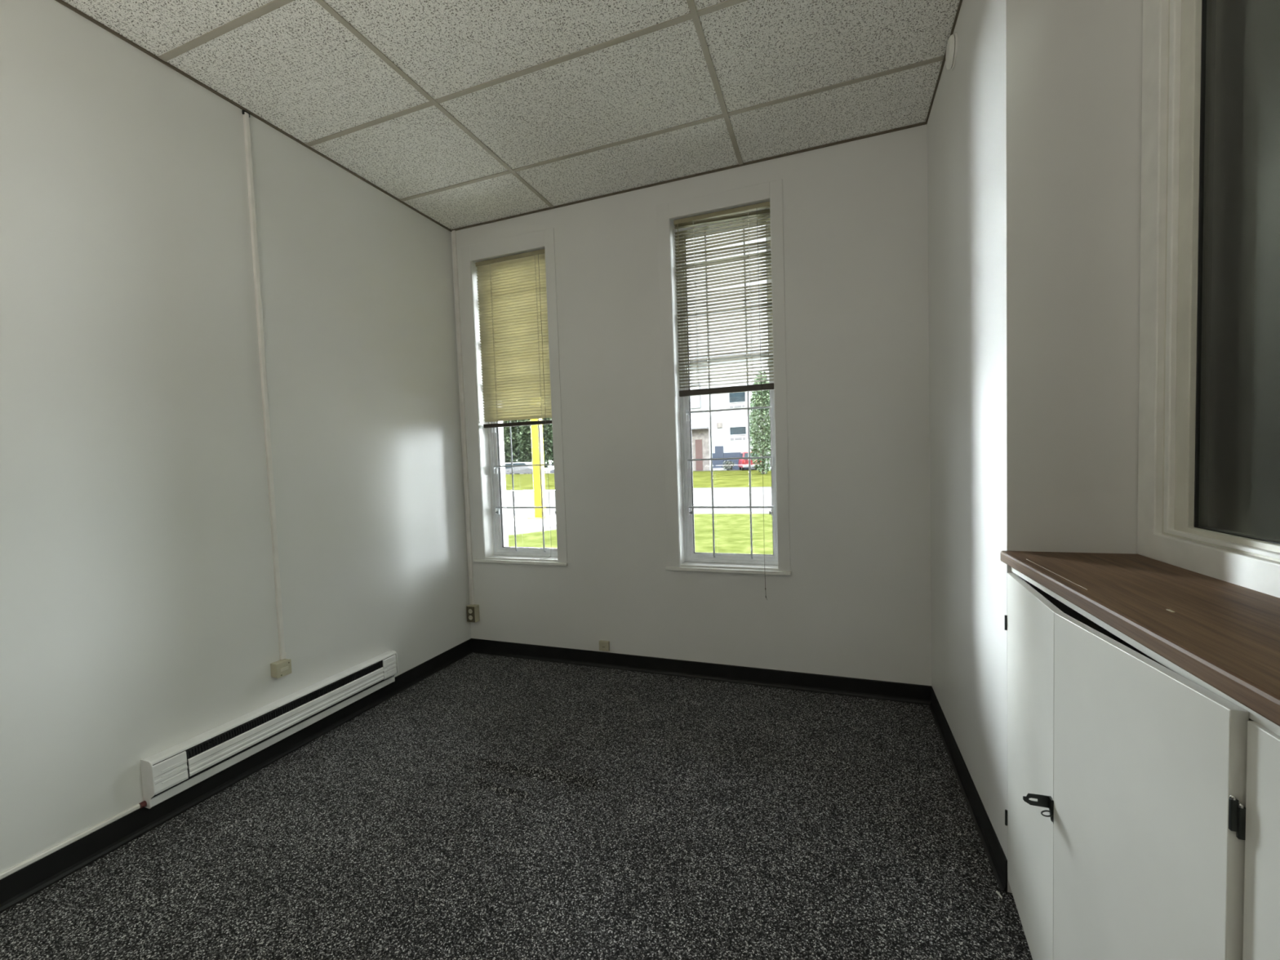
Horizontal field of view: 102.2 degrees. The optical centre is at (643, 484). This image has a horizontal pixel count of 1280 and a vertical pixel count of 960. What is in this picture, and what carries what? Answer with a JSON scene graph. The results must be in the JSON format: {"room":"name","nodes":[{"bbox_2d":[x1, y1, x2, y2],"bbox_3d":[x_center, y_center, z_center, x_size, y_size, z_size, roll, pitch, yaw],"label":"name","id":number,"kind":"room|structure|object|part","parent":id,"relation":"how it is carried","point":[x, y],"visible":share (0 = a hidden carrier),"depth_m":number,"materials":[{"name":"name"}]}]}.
{"room":"empty office room","nodes":[
{"label":"empty office room","id":0,"kind":"room"},
{"bbox_2d":[0,0,471,873],"bbox_3d":[-2.223,-0.184,1.483,0.200,3.184,5.290,-1,3,20],"label":"wall","id":1,"kind":"structure","parent":0,"point":[138,610],"depth_m":2.10,"materials":[{"name":"paint"}]},
{"bbox_2d":[0,800,146,879],"bbox_3d":[-2.413,1.299,0.571,0.021,0.021,2.985,-1,3,20],"label":"cable raceway","id":2,"kind":"object","parent":1,"relation":"attached to","point":[144,803],"visible":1,"depth_m":1.78,"materials":[{"name":"plastic"}]},
{"bbox_2d":[0,638,472,913],"bbox_3d":[-2.086,1.306,1.473,0.018,0.100,4.900,-1,3,20],"label":"baseboard","id":3,"kind":"structure","parent":1,"relation":"attached to","point":[30,880],"depth_m":2.07,"materials":[{"name":"black plastic"}]},
{"bbox_2d":[55,0,451,231],"bbox_3d":[-2.190,-1.652,1.337,0.010,0.009,4.900,-1,3,20],"label":"trim","id":4,"kind":"structure","parent":1,"relation":"attached to","point":[61,2],"depth_m":2.26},
{"bbox_2d":[241,109,286,659],"bbox_3d":[-1.773,-0.435,2.417,0.016,2.544,0.029,-1,3,20],"label":"conduit","id":5,"kind":"object","parent":1,"relation":"attached to","point":[282,655],"visible":1,"depth_m":2.41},
{"bbox_2d":[140,649,398,808],"bbox_3d":[-1.683,1.108,2.510,0.072,0.188,1.173,-1,3,20],"label":"baseboard heater","id":6,"kind":"object","parent":1,"relation":"attached to","point":[166,774],"visible":1,"depth_m":2.31,"materials":[{"name":"white metal"}]},
{"bbox_2d":[270,658,291,679],"bbox_3d":[-1.721,0.871,2.450,0.048,0.069,0.070,-1,3,20],"label":"outlet box","id":7,"kind":"object","parent":1,"relation":"attached to","point":[279,668],"visible":1,"depth_m":2.43,"materials":[{"name":"beige plastic"}]},
{"bbox_2d":[62,0,959,230],"bbox_3d":[0.073,-1.764,0.557,5.200,0.141,5.290,-1,3,20],"label":"ceiling","id":8,"kind":"structure","parent":0,"point":[466,113],"depth_m":2.24,"materials":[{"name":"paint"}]},
{"bbox_2d":[0,653,1032,959],"bbox_3d":[0.130,1.306,0.641,5.150,0.027,5.050,-1,3,20],"label":"floor","id":9,"kind":"structure","parent":0,"point":[491,807],"depth_m":1.84,"materials":[{"name":"carpet"}]},
{"bbox_2d":[1004,567,1279,959],"bbox_3d":[0.846,0.779,0.542,0.395,1.039,2.070,-1,3,20],"label":"base cabinet","id":10,"kind":"object","parent":9,"relation":"on","point":[1142,815],"visible":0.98,"depth_m":0.88,"materials":[{"name":"paint"}]},
{"bbox_3d":[1.010,0.741,1.345,0.019,0.950,0.435,-1,3,24],"label":"door","id":11,"kind":"part","parent":10,"relation":"part of","materials":[{"name":"paint"}]},
{"bbox_3d":[0.891,0.716,1.172,0.050,0.027,0.002,-1,3,20],"label":"slotted plate","id":12,"kind":"part","parent":10,"relation":"part of","materials":[{"name":"metal"}]},
{"bbox_3d":[0.913,0.730,1.158,0.004,0.056,0.016,-1,3,20],"label":"plate","id":13,"kind":"part","parent":10,"relation":"part of","materials":[{"name":"metal"}]},
{"bbox_2d":[1000,551,1279,726],"bbox_3d":[0.857,0.255,0.501,0.326,0.053,2.077,-1,3,20],"label":"countertop","id":14,"kind":"structure","parent":10,"relation":"on","point":[1226,635],"depth_m":0.91,"materials":[{"name":"brown laminate"}]},
{"bbox_3d":[0.847,0.757,0.912,0.019,0.968,0.491,-1,3,17],"label":"door","id":15,"kind":"part","parent":10,"relation":"part of","materials":[{"name":"paint"}]},
{"bbox_3d":[0.755,0.422,0.661,0.008,0.042,0.005,-1,3,20],"label":"catch plate","id":16,"kind":"part","parent":10,"relation":"part of","materials":[{"name":"metal"}]},
{"bbox_3d":[0.761,0.430,0.657,0.008,0.042,0.005,-1,3,20],"label":"catch plate","id":17,"kind":"part","parent":10,"relation":"part of","materials":[{"name":"metal"}]},
{"bbox_3d":[0.687,0.787,0.404,0.018,0.966,0.562,-1,3,20],"label":"door","id":18,"kind":"part","parent":10,"relation":"part of","materials":[{"name":"paint"}]},
{"bbox_2d":[498,400,760,564],"bbox_3d":[1.013,-0.276,3.068,5.200,4.300,0.099,-1,3,20],"label":"wall","id":19,"kind":"structure","parent":0,"point":[500,428],"depth_m":3.85,"materials":[{"name":"paint"}]},
{"bbox_2d":[450,124,931,685],"bbox_3d":[1.063,-0.362,2.917,5.000,3.184,0.140,-1,3,20],"label":"wall","id":20,"kind":"structure","parent":0,"point":[855,602],"depth_m":2.94,"materials":[{"name":"paint"}]},
{"bbox_2d":[451,230,474,604],"bbox_3d":[-1.288,-0.457,3.682,0.027,2.650,0.016,-1,3,20],"label":"conduit","id":21,"kind":"object","parent":20,"relation":"attached to","point":[454,232],"visible":1,"depth_m":3.67,"materials":[{"name":"white plastic"}]},
{"bbox_2d":[466,604,479,622],"bbox_3d":[-1.232,0.928,3.721,0.072,0.118,0.057,-1,3,20],"label":"duplex outlet","id":22,"kind":"object","parent":20,"relation":"attached to","point":[473,611],"visible":1,"depth_m":3.70,"materials":[{"name":"beige plastic"}]},
{"bbox_2d":[461,227,568,565],"bbox_3d":[-0.876,-0.564,3.604,0.753,2.219,0.179,-1,3,20],"label":"window","id":23,"kind":"structure","parent":20,"relation":"in","point":[485,444],"depth_m":3.63,"materials":[{"name":"paint"}]},
{"bbox_3d":[-1.207,-0.565,3.651,0.075,2.198,0.006,-1,3,20],"label":"casing","id":24,"kind":"part","parent":23,"relation":"part of","materials":[{"name":"paint"}]},
{"bbox_2d":[475,248,551,559],"bbox_3d":[-0.877,-0.522,3.563,0.558,2.072,0.043,-1,3,20],"label":"blind","id":25,"kind":"object","parent":23,"relation":"attached to","point":[512,292],"visible":0.91,"depth_m":3.55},
{"bbox_3d":[-1.040,-0.980,3.604,0.005,1.100,0.028,-1,3,20],"label":"ladder cord","id":26,"kind":"part","parent":25,"relation":"part of","materials":[{"name":"beige fabric"}]},
{"bbox_3d":[-0.871,-0.420,3.575,0.558,0.026,0.026,-1,3,20],"label":"rail","id":27,"kind":"part","parent":25,"relation":"part of","materials":[{"name":"black metal"}]},
{"bbox_3d":[-0.704,-0.985,3.481,0.005,1.100,0.028,-1,3,20],"label":"ladder cord","id":28,"kind":"part","parent":25,"relation":"part of","materials":[{"name":"beige fabric"}]},
{"bbox_3d":[-0.704,-0.512,3.494,0.092,2.046,0.020,-1,3,13],"label":"pull cord","id":29,"kind":"part","parent":25,"relation":"part of","materials":[{"name":"white fabric"}]},
{"bbox_3d":[-0.839,0.518,3.638,0.595,0.011,0.100,-1,3,20],"label":"sill","id":30,"kind":"part","parent":23,"relation":"part of","materials":[{"name":"white paint"}]},
{"bbox_3d":[-0.848,-0.529,3.662,0.591,2.078,0.055,-1,3,20],"label":"frame","id":31,"kind":"part","parent":23,"relation":"part of","materials":[{"name":"white plastic"}]},
{"bbox_2d":[490,418,555,551],"bbox_3d":[-0.854,-0.519,3.631,0.528,1.999,0.035,-1,3,20],"label":"security grille","id":32,"kind":"object","parent":23,"relation":"attached to","point":[492,429],"visible":0.29,"depth_m":3.67,"materials":[{"name":"black metal"}]},
{"bbox_3d":[-0.842,-0.530,3.669,0.525,2.002,0.028,-1,3,20],"label":"sash","id":33,"kind":"part","parent":23,"relation":"part of","materials":[{"name":"white plastic"}]},
{"bbox_3d":[-0.583,-0.576,3.424,0.071,2.198,0.006,-1,3,20],"label":"casing","id":34,"kind":"part","parent":23,"relation":"part of","materials":[{"name":"paint"}]},
{"bbox_2d":[599,640,609,651],"bbox_3d":[-0.260,1.060,3.393,0.070,0.065,0.023,-1,3,20],"label":"wall jack","id":35,"kind":"object","parent":20,"relation":"attached to","point":[604,646],"visible":1,"depth_m":3.38,"materials":[{"name":"beige plastic"}]},
{"bbox_2d":[451,121,927,231],"bbox_3d":[0.042,-1.810,3.123,2.967,0.009,0.010,-1,3,20],"label":"trim","id":36,"kind":"structure","parent":20,"relation":"attached to","point":[923,122],"depth_m":3.00,"materials":[{"name":"black metal"}]},
{"bbox_2d":[471,638,931,705],"bbox_3d":[0.136,1.148,3.257,2.977,0.100,0.018,-1,3,20],"label":"baseboard","id":37,"kind":"structure","parent":20,"relation":"attached to","point":[813,682],"depth_m":3.15,"materials":[{"name":"black plastic"}]},
{"bbox_2d":[656,178,791,575],"bbox_3d":[0.479,-0.587,3.111,0.755,2.219,0.179,-1,3,20],"label":"window","id":38,"kind":"structure","parent":20,"relation":"in","point":[677,443],"depth_m":3.12,"materials":[{"name":"paint"}]},
{"bbox_3d":[0.149,-0.589,3.158,0.079,2.198,0.006,-1,3,20],"label":"casing","id":39,"kind":"part","parent":38,"relation":"part of","materials":[{"name":"paint"}]},
{"bbox_2d":[673,201,773,599],"bbox_3d":[0.480,-0.463,3.055,0.566,2.272,0.080,-1,3,20],"label":"blind","id":40,"kind":"object","parent":38,"relation":"attached to","point":[738,213],"visible":0.98,"depth_m":3.04,"materials":[{"name":"white plastic"}]},
{"bbox_3d":[0.315,-1.075,3.106,0.005,0.995,0.028,-1,3,20],"label":"ladder cord","id":41,"kind":"part","parent":40,"relation":"part of","materials":[{"name":"white fabric"}]},
{"bbox_3d":[0.486,-0.563,3.074,0.566,0.036,0.026,-1,3,20],"label":"rail","id":42,"kind":"part","parent":40,"relation":"part of","materials":[{"name":"black metal"}]},
{"bbox_3d":[0.619,-1.081,2.995,0.005,0.995,0.028,-1,3,20],"label":"ladder cord","id":43,"kind":"part","parent":40,"relation":"part of","materials":[{"name":"white fabric"}]},
{"bbox_3d":[0.676,-0.454,2.968,0.012,2.248,0.048,-2,3,7],"label":"pull cord","id":44,"kind":"part","parent":40,"relation":"part of","materials":[{"name":"white fabric"}]},
{"bbox_2d":[680,229,769,388],"bbox_3d":[0.488,-1.065,3.112,0.528,0.947,0.035,-1,3,20],"label":"security grille","id":45,"kind":"object","parent":38,"relation":"attached to","point":[704,229],"depth_m":3.11,"materials":[{"name":"black metal"}]},
{"bbox_3d":[0.510,-0.561,3.167,0.593,2.095,0.055,-1,3,20],"label":"frame","id":46,"kind":"part","parent":38,"relation":"part of","materials":[{"name":"white plastic"}]},
{"bbox_3d":[0.516,-0.561,3.174,0.527,2.019,0.028,-1,3,20],"label":"sash","id":47,"kind":"part","parent":38,"relation":"part of","materials":[{"name":"white plastic"}]},
{"bbox_3d":[0.520,0.495,3.143,0.597,0.011,0.100,-1,3,20],"label":"sill","id":48,"kind":"part","parent":38,"relation":"part of","materials":[{"name":"white paint"}]},
{"bbox_2d":[684,391,773,559],"bbox_3d":[0.522,-0.052,3.158,0.528,1.003,0.035,-1,3,20],"label":"security grille","id":49,"kind":"object","parent":38,"relation":"attached to","point":[711,459],"depth_m":3.14,"materials":[{"name":"black metal"}]},
{"bbox_3d":[0.775,-0.600,2.930,0.067,2.198,0.006,-1,3,20],"label":"casing","id":50,"kind":"part","parent":38,"relation":"part of","materials":[{"name":"paint"}]},
{"bbox_2d":[927,0,1142,893],"bbox_3d":[1.466,-0.335,2.025,0.413,3.184,1.262,-1,3,20],"label":"wall","id":51,"kind":"structure","parent":0,"point":[1034,128],"depth_m":1.48,"materials":[{"name":"paint"}]},
{"bbox_2d":[925,0,962,123],"bbox_3d":[1.217,-1.800,2.024,0.008,0.007,1.252,-1,3,20],"label":"trim","id":52,"kind":"structure","parent":51,"relation":"attached to","point":[960,1],"depth_m":2.24,"materials":[{"name":"metal"}]},
{"bbox_2d":[945,31,957,71],"bbox_3d":[1.216,-1.712,2.045,0.025,0.120,0.120,-1,3,20],"label":"smoke detector","id":53,"kind":"object","parent":51,"relation":"attached to","point":[952,45],"visible":1,"depth_m":2.01,"materials":[{"name":"white paint"}]},
{"bbox_2d":[928,686,1007,892],"bbox_3d":[1.314,1.158,2.168,0.018,0.100,1.262,-1,3,20],"label":"baseboard","id":54,"kind":"structure","parent":51,"relation":"attached to","point":[997,860],"depth_m":1.93,"materials":[{"name":"black plastic"}]},
{"bbox_3d":[0.779,-0.203,-0.328,0.099,3.184,3.638,-1,3,20],"label":"wall","id":55,"kind":"structure","parent":0,"visible":0},
{"bbox_2d":[1137,0,1279,598],"bbox_3d":[1.023,-0.627,0.382,0.112,1.751,2.084,-1,3,20],"label":"window","id":56,"kind":"structure","parent":55,"relation":"in","point":[1209,447],"depth_m":1.18,"materials":[{"name":"white paint"}]},
{"bbox_3d":[1.008,-0.627,0.387,0.004,1.555,1.744,-1,3,20],"label":"glass pane","id":57,"kind":"part","parent":56,"relation":"part of","materials":[{"name":"clear glass"}]},
{"label":"outside","id":58,"kind":"structure","parent":0,"visible":0},
{"bbox_2d":[505,470,771,490],"bbox_3d":[-2.679,-0.792,43.813,150.000,1.399,16.800,-1,3,20],"label":"bank","id":59,"kind":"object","parent":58,"point":[730,478],"visible":0.08,"depth_m":40.05,"materials":[{"name":"green plant"}]},
{"bbox_2d":[749,371,771,474],"bbox_3d":[9.661,-4.966,42.069,2.370,8.782,2.397,-1,3,20],"label":"cedar tree","id":60,"kind":"object","parent":59,"relation":"on","point":[761,400],"visible":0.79,"depth_m":41.65,"materials":[{"name":"green plant"}]},
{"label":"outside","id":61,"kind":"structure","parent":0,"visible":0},
{"bbox_2d":[507,513,773,554],"bbox_3d":[9.615,1.032,10.260,44.000,0.001,9.600,-1,3,20],"label":"lawn","id":62,"kind":"structure","parent":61,"point":[731,531],"depth_m":12.55,"materials":[{"name":"green plant"}]},
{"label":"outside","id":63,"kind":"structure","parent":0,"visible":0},
{"bbox_2d":[506,487,772,534],"bbox_3d":[-10.379,1.314,22.567,150.000,0.300,28.560,-1,3,20],"label":"pavement","id":64,"kind":"structure","parent":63,"point":[738,496],"depth_m":22.80,"materials":[{"name":"concrete"}]},
{"bbox_2d":[506,515,556,527],"bbox_3d":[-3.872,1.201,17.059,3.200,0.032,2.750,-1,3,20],"label":"concrete pad","id":65,"kind":"object","parent":64,"relation":"on","point":[520,521],"visible":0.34,"depth_m":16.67,"materials":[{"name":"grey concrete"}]},
{"bbox_2d":[526,398,554,518],"bbox_3d":[-3.705,-2.701,17.702,2.400,7.687,0.700,-1,3,20],"label":"sign post","id":66,"kind":"object","parent":65,"relation":"on","point":[534,428],"visible":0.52,"depth_m":17.69,"materials":[{"name":"yellow metal"}]},
{"bbox_3d":[-3.678,-1.902,17.739,0.300,6.087,0.300,-1,3,20],"label":"post","id":67,"kind":"part","parent":66,"relation":"part of","materials":[{"name":"yellow metal"}]},
{"bbox_3d":[-3.575,1.123,17.879,0.720,0.027,0.700,-1,3,20],"label":"plate","id":68,"kind":"part","parent":66,"relation":"part of","materials":[{"name":"yellow metal"}]},
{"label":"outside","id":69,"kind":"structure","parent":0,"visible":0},
{"bbox_2d":[513,468,771,474],"bbox_3d":[7.752,-1.922,72.510,150.000,0.920,44.500,-1,3,20],"label":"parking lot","id":70,"kind":"structure","parent":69,"point":[546,471],"depth_m":53.32,"materials":[{"name":"grey asphalt"}]},
{"bbox_2d":[502,400,524,462],"bbox_3d":[-16.593,-8.690,63.042,3.770,15.125,4.298,-1,3,20],"label":"leafy tree","id":71,"kind":"object","parent":70,"relation":"on","point":[517,446],"visible":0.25,"depth_m":62.29,"materials":[{"name":"green plant"}]},
{"bbox_2d":[504,462,545,474],"bbox_3d":[-13.612,-1.779,58.380,4.680,1.550,1.890,-1,3,20],"label":"car","id":72,"kind":"object","parent":70,"relation":"on","point":[520,469],"visible":0.52,"depth_m":57.57,"materials":[{"name":"silver metal"}]},
{"bbox_2d":[518,399,531,474],"bbox_3d":[-16.241,-9.552,69.776,4.256,16.201,4.254,-1,3,20],"label":"leafy tree","id":73,"kind":"object","parent":70,"relation":"on","point":[525,457],"visible":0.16,"depth_m":68.98,"materials":[{"name":"green plant"}]},
{"bbox_2d":[520,401,552,469],"bbox_3d":[-12.801,-8.799,61.557,3.940,15.222,3.921,-4,4,-44],"label":"leafy tree","id":74,"kind":"object","parent":70,"relation":"on","point":[547,428],"visible":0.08,"depth_m":61.13,"materials":[{"name":"green plant"}]},
{"bbox_2d":[548,396,554,467],"bbox_3d":[-11.970,-9.543,68.039,4.482,16.054,4.210,-1,3,20],"label":"leafy tree","id":75,"kind":"object","parent":70,"relation":"on","point":[551,460],"visible":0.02,"depth_m":67.25,"materials":[{"name":"green plant"}]},
{"bbox_2d":[721,460,735,471],"bbox_3d":[8.206,-1.841,49.624,1.457,1.069,1.346,-1,3,20],"label":"shrub","id":76,"kind":"object","parent":70,"relation":"on","point":[728,466],"visible":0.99,"depth_m":49.46,"materials":[{"name":"green plant"}]},
{"bbox_2d":[688,351,771,471],"bbox_3d":[12.554,-7.667,56.738,22.400,11.680,10.800,-1,3,20],"label":"building","id":77,"kind":"structure","parent":70,"relation":"on","point":[729,428],"depth_m":53.20,"materials":[{"name":"white"}]},
{"bbox_3d":[5.820,-3.121,54.356,0.730,3.280,0.080,-1,3,20],"label":"door","id":78,"kind":"part","parent":77,"relation":"part of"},
{"bbox_3d":[7.828,-2.757,53.467,0.860,2.500,0.140,-1,3,20],"label":"door","id":79,"kind":"part","parent":77,"relation":"part of","materials":[{"name":"blue paint"}]},
{"bbox_3d":[9.512,-8.962,52.540,1.600,1.100,0.030,-1,3,20],"label":"pane","id":80,"kind":"part","parent":77,"relation":"part of","materials":[{"name":"glass"}]},
{"bbox_3d":[9.620,-5.518,52.703,1.620,0.760,0.030,-1,3,20],"label":"pane","id":81,"kind":"part","parent":77,"relation":"part of","materials":[{"name":"blue glass"}]},
{"bbox_2d":[737,451,760,470],"bbox_3d":[10.277,-2.308,50.059,1.884,1.750,4.480,-2,3,6],"label":"car","id":82,"kind":"object","parent":70,"relation":"on","point":[743,463],"visible":0.55,"depth_m":48.03,"materials":[{"name":"red paint"}]}
]}

